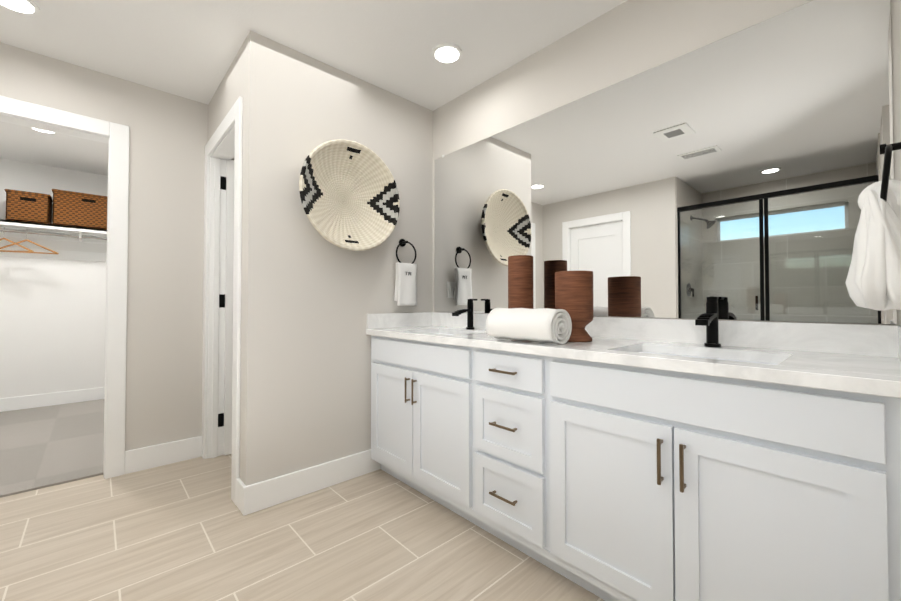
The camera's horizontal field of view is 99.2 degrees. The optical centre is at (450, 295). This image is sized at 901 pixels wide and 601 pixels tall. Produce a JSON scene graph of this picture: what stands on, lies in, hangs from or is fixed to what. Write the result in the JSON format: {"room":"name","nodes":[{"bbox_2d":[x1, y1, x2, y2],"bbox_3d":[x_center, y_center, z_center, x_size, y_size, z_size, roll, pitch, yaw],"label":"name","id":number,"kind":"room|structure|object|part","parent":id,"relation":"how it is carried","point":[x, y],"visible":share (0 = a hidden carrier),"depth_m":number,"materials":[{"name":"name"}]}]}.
{"room":"bathroom","nodes":[
{"label":"bathroom","id":0,"kind":"room"},
{"bbox_2d":[0,399,103,497],"bbox_3d":[-3.223,1.129,2.991,1.600,0.072,2.425,1,-1,-43],"label":"floor","id":1,"kind":"structure","parent":0,"point":[45,446],"depth_m":2.80,"materials":[{"name":"beige carpet"}]},
{"bbox_2d":[0,158,107,397],"bbox_3d":[-4.098,-0.099,3.936,1.806,2.440,0.120,1,-1,-43],"label":"wall","id":2,"kind":"structure","parent":0,"point":[52,323],"depth_m":3.89,"materials":[{"name":"white paint"}]},
{"bbox_2d":[0,387,104,411],"bbox_3d":[-4.044,1.044,3.875,1.530,0.128,0.015,1,-1,-43],"label":"baseboard","id":3,"kind":"structure","parent":2,"relation":"attached to","point":[65,397],"depth_m":3.87,"materials":[{"name":"white wood"}]},
{"bbox_2d":[0,219,106,261],"bbox_3d":[-3.923,-0.532,3.778,1.600,0.300,0.360,1,-1,-43],"label":"closet shelf","id":4,"kind":"object","parent":2,"relation":"attached to","point":[12,228],"visible":0.54,"depth_m":3.82,"materials":[{"name":"white painted wood"}]},
{"bbox_2d":[0,227,33,251],"bbox_3d":[-4.075,-0.518,3.501,0.389,0.225,0.215,1,-1,-43],"label":"hanger","id":5,"kind":"object","parent":4,"relation":"hanging from","point":[29,250],"visible":0.92,"depth_m":3.51,"materials":[{"name":"brown wood"}]},
{"bbox_2d":[4,189,52,223],"bbox_3d":[-4.020,-0.826,3.667,0.292,0.281,0.322,1,-1,-43],"label":"basket","id":6,"kind":"object","parent":4,"relation":"on","point":[24,206],"visible":0.92,"depth_m":3.56,"materials":[{"name":"wicker"}]},
{"bbox_2d":[0,229,58,253],"bbox_3d":[-3.973,-0.516,3.596,0.428,0.225,0.104,1,-1,-43],"label":"hanger","id":7,"kind":"object","parent":4,"relation":"hanging from","point":[54,252],"visible":0.9,"depth_m":3.61,"materials":[{"name":"brown wood"}]},
{"bbox_2d":[52,189,107,228],"bbox_3d":[-3.718,-0.851,3.945,0.522,0.341,0.322,1,-1,-43],"label":"basket","id":8,"kind":"object","parent":4,"relation":"on","point":[76,209],"visible":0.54,"depth_m":3.79,"materials":[{"name":"wicker"}]},
{"bbox_2d":[0,42,207,450],"bbox_3d":[-2.358,-0.130,2.140,1.686,2.440,0.120,1,-1,-43],"label":"wall","id":9,"kind":"structure","parent":0,"point":[168,136],"depth_m":2.48,"materials":[{"name":"white paint"}]},
{"bbox_2d":[0,96,129,478],"bbox_3d":[-2.438,0.014,2.064,1.060,2.150,0.156,1,-1,-43],"label":"door frame","id":10,"kind":"structure","parent":9,"relation":"attached to","point":[13,111],"depth_m":2.32,"materials":[{"name":"white wood"}]},
{"bbox_2d":[125,436,201,473],"bbox_3d":[-1.848,1.026,2.499,0.421,0.140,0.015,1,-1,-43],"label":"baseboard","id":11,"kind":"structure","parent":9,"relation":"attached to","point":[148,457],"depth_m":2.48,"materials":[{"name":"white wood"}]},
{"bbox_2d":[208,42,243,477],"bbox_3d":[-1.702,-0.119,2.760,0.120,2.440,1.900,1,-1,-43],"label":"wall","id":12,"kind":"structure","parent":0,"point":[228,93],"depth_m":2.29,"materials":[{"name":"white paint"}]},
{"bbox_2d":[202,96,242,504],"bbox_3d":[-1.362,0.021,2.376,0.138,2.145,0.880,1,-1,-43],"label":"door frame","id":13,"kind":"structure","parent":12,"relation":"attached to","point":[224,143],"depth_m":2.60,"materials":[{"name":"white wood"}]},
{"bbox_2d":[218,159,233,455],"bbox_3d":[-1.306,0.076,2.867,0.729,2.038,0.147,1,-1,-41],"label":"room door","id":14,"kind":"structure","parent":12,"relation":"in","point":[228,355],"depth_m":2.65,"materials":[{"name":"white wood"}]},
{"bbox_3d":[-1.579,0.034,2.659,0.043,1.730,0.010,1,-1,-43],"label":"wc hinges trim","id":15,"kind":"part","parent":14,"relation":"part of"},
{"bbox_2d":[0,454,604,600],"bbox_3d":[-1.119,1.100,0.949,3.880,0.060,5.320,1,-1,-43],"label":"floor","id":16,"kind":"structure","parent":0,"point":[186,530],"depth_m":1.65,"materials":[{"name":"beige tile"}]},
{"bbox_2d":[366,332,900,600],"bbox_3d":[0.415,0.656,1.744,0.552,0.854,2.200,1,-1,-43],"label":"bathroom vanity","id":17,"kind":"object","parent":16,"relation":"on","point":[708,455],"depth_m":1.16,"materials":[{"name":"white wood"}]},
{"bbox_2d":[366,324,900,391],"bbox_3d":[0.419,0.211,1.755,0.542,0.036,2.200,1,-1,-43],"label":"countertop","id":18,"kind":"structure","parent":17,"relation":"on","point":[850,368],"depth_m":1.20,"materials":[{"name":"white stone"}]},
{"bbox_2d":[446,332,453,335],"bbox_3d":[-0.035,0.302,2.208,0.344,0.154,0.484,1,-1,-43],"label":"sink","id":19,"kind":"object","parent":18,"relation":"in","point":[447,333],"depth_m":2.39,"materials":[{"name":"white ceramic"}]},
{"bbox_2d":[450,300,473,327],"bbox_3d":[0.093,0.110,2.330,0.195,0.186,0.052,1,-1,-43],"label":"faucet","id":20,"kind":"object","parent":18,"relation":"on","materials":[{"name":"black metal"}]},
{"bbox_2d":[508,255,532,308],"bbox_3d":[0.361,-0.004,1.974,0.128,0.400,0.128,1,-1,-43],"label":"vase","id":21,"kind":"object","parent":18,"relation":"on","point":[520,281],"visible":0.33,"depth_m":1.92,"materials":[{"name":"brown wood"}]},
{"bbox_2d":[486,308,571,343],"bbox_3d":[0.322,0.120,1.601,0.310,0.140,0.171,-1,-1,44],"label":"roll","id":22,"kind":"object","parent":18,"relation":"on","point":[544,325],"visible":1,"depth_m":1.53,"materials":[{"name":"white fabric"}]},
{"bbox_2d":[555,271,593,341],"bbox_3d":[0.532,0.044,1.655,0.158,0.295,0.158,1,-1,-43],"label":"vase","id":23,"kind":"object","parent":18,"relation":"on","point":[574,294],"visible":0.81,"depth_m":1.59,"materials":[{"name":"brown wood"}]},
{"bbox_2d":[630,348,777,363],"bbox_3d":[0.819,0.286,1.282,0.344,0.154,0.484,1,-1,-43],"label":"sink","id":24,"kind":"object","parent":18,"relation":"in","point":[717,355],"depth_m":1.38,"materials":[{"name":"white ceramic"}]},
{"bbox_2d":[694,296,721,347],"bbox_3d":[0.948,0.094,1.404,0.195,0.186,0.052,1,-1,-43],"label":"faucet","id":25,"kind":"object","parent":18,"relation":"on","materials":[{"name":"black metal"}]},
{"bbox_2d":[0,0,626,175],"bbox_3d":[-1.621,-1.400,1.535,4.120,0.080,7.040,1,-1,-43],"label":"ceiling","id":26,"kind":"structure","parent":0,"point":[188,49],"depth_m":2.01,"materials":[{"name":"white paint"}]},
{"bbox_2d":[0,0,39,15],"bbox_3d":[-1.988,-1.350,1.769,0.130,0.014,0.158,1,-1,-43],"label":"recessed light","id":27,"kind":"object","parent":26,"relation":"in","point":[25,7],"depth_m":1.78,"materials":[{"name":"white plastic"}]},
{"bbox_2d":[29,127,57,133],"bbox_3d":[-3.262,-1.328,3.078,0.153,0.014,0.059,1,-1,-43],"label":"recessed light","id":28,"kind":"object","parent":26,"relation":"in","point":[39,130],"depth_m":3.08,"materials":[{"name":"white plastic"}]},
{"bbox_2d":[432,42,461,63],"bbox_3d":[-0.019,-1.344,2.118,0.176,0.014,0.179,1,-1,-43],"label":"recessed light","id":29,"kind":"object","parent":26,"relation":"in","point":[447,53],"depth_m":2.11,"materials":[{"name":"white plastic"}]},
{"bbox_2d":[240,30,432,485],"bbox_3d":[-0.615,-0.126,2.389,1.214,2.440,0.120,1,-1,-43],"label":"wall","id":30,"kind":"structure","parent":0,"point":[311,297],"depth_m":2.14,"materials":[{"name":"white paint"}]},
{"bbox_2d":[236,449,380,515],"bbox_3d":[-0.736,1.021,2.166,0.789,0.140,0.018,1,-1,-43],"label":"baseboard","id":31,"kind":"structure","parent":30,"relation":"attached to","point":[256,497],"depth_m":2.09,"materials":[{"name":"white wood"}]},
{"bbox_2d":[299,139,399,250],"bbox_3d":[-0.595,-0.570,2.238,0.626,0.626,0.154,1,-1,-43],"label":"woven bowl","id":32,"kind":"object","parent":30,"relation":"attached to","point":[349,194],"visible":1,"depth_m":2.26,"materials":[{"name":"beige wicker"}]},
{"bbox_2d":[394,239,416,305],"bbox_3d":[-0.300,-0.160,2.546,0.167,0.447,0.076,1,-1,-43],"label":"towel ring","id":33,"kind":"object","parent":30,"relation":"attached to","point":[405,293],"visible":1,"depth_m":2.52,"materials":[{"name":"white fabric"}]},
{"bbox_2d":[394,262,416,305],"bbox_3d":[-0.293,-0.077,2.535,0.160,0.280,0.052,1,-1,-43],"label":"towel","id":34,"kind":"object","parent":33,"relation":"hanging from","point":[405,294],"depth_m":2.51,"materials":[{"name":"white fabric"}]},
{"bbox_2d":[366,312,433,327],"bbox_3d":[-0.326,0.160,2.551,0.518,0.094,0.020,1,-1,-43],"label":"backsplash","id":35,"kind":"structure","parent":0,"relation":"attached to","point":[376,320],"depth_m":2.52,"materials":[{"name":"white stone"}]},
{"bbox_2d":[434,312,897,355],"bbox_3d":[0.611,0.149,1.933,0.020,0.094,2.200,1,-1,-43],"label":"backsplash","id":36,"kind":"structure","parent":0,"relation":"attached to","point":[867,340],"depth_m":1.38,"materials":[{"name":"white stone"}]},
{"bbox_2d":[433,0,900,325],"bbox_3d":[0.020,-0.120,2.685,0.120,2.440,4.345,1,-1,-43],"label":"wall","id":37,"kind":"structure","parent":0,"point":[627,39],"depth_m":1.84,"materials":[{"name":"white paint"}]},
{"bbox_2d":[434,0,896,323],"bbox_3d":[0.616,-0.445,1.952,0.006,1.086,2.145,1,-1,-43],"label":"mirror","id":38,"kind":"object","parent":37,"relation":"attached to","point":[737,173],"visible":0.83,"depth_m":1.53,"materials":[{"name":"clear glass"}]},
{"bbox_2d":[898,326,900,359],"bbox_3d":[1.150,0.133,0.953,0.518,0.094,0.029,1,-1,-43],"label":"backsplash","id":39,"kind":"structure","parent":0,"relation":"attached to","point":[899,327],"depth_m":1.09,"materials":[{"name":"white stone"}]},
{"bbox_3d":[0.950,-0.155,0.669,1.250,2.440,0.120,1,-1,-43],"label":"wall","id":40,"kind":"structure","parent":0,"visible":0},
{"bbox_2d":[845,142,900,310],"bbox_3d":[1.045,-0.171,0.921,0.207,0.412,0.139,1,-1,-43],"label":"towel","id":41,"kind":"object","parent":40,"relation":"attached to","point":[873,280],"visible":1,"depth_m":0.88,"materials":[{"name":"white fabric"}]}
]}

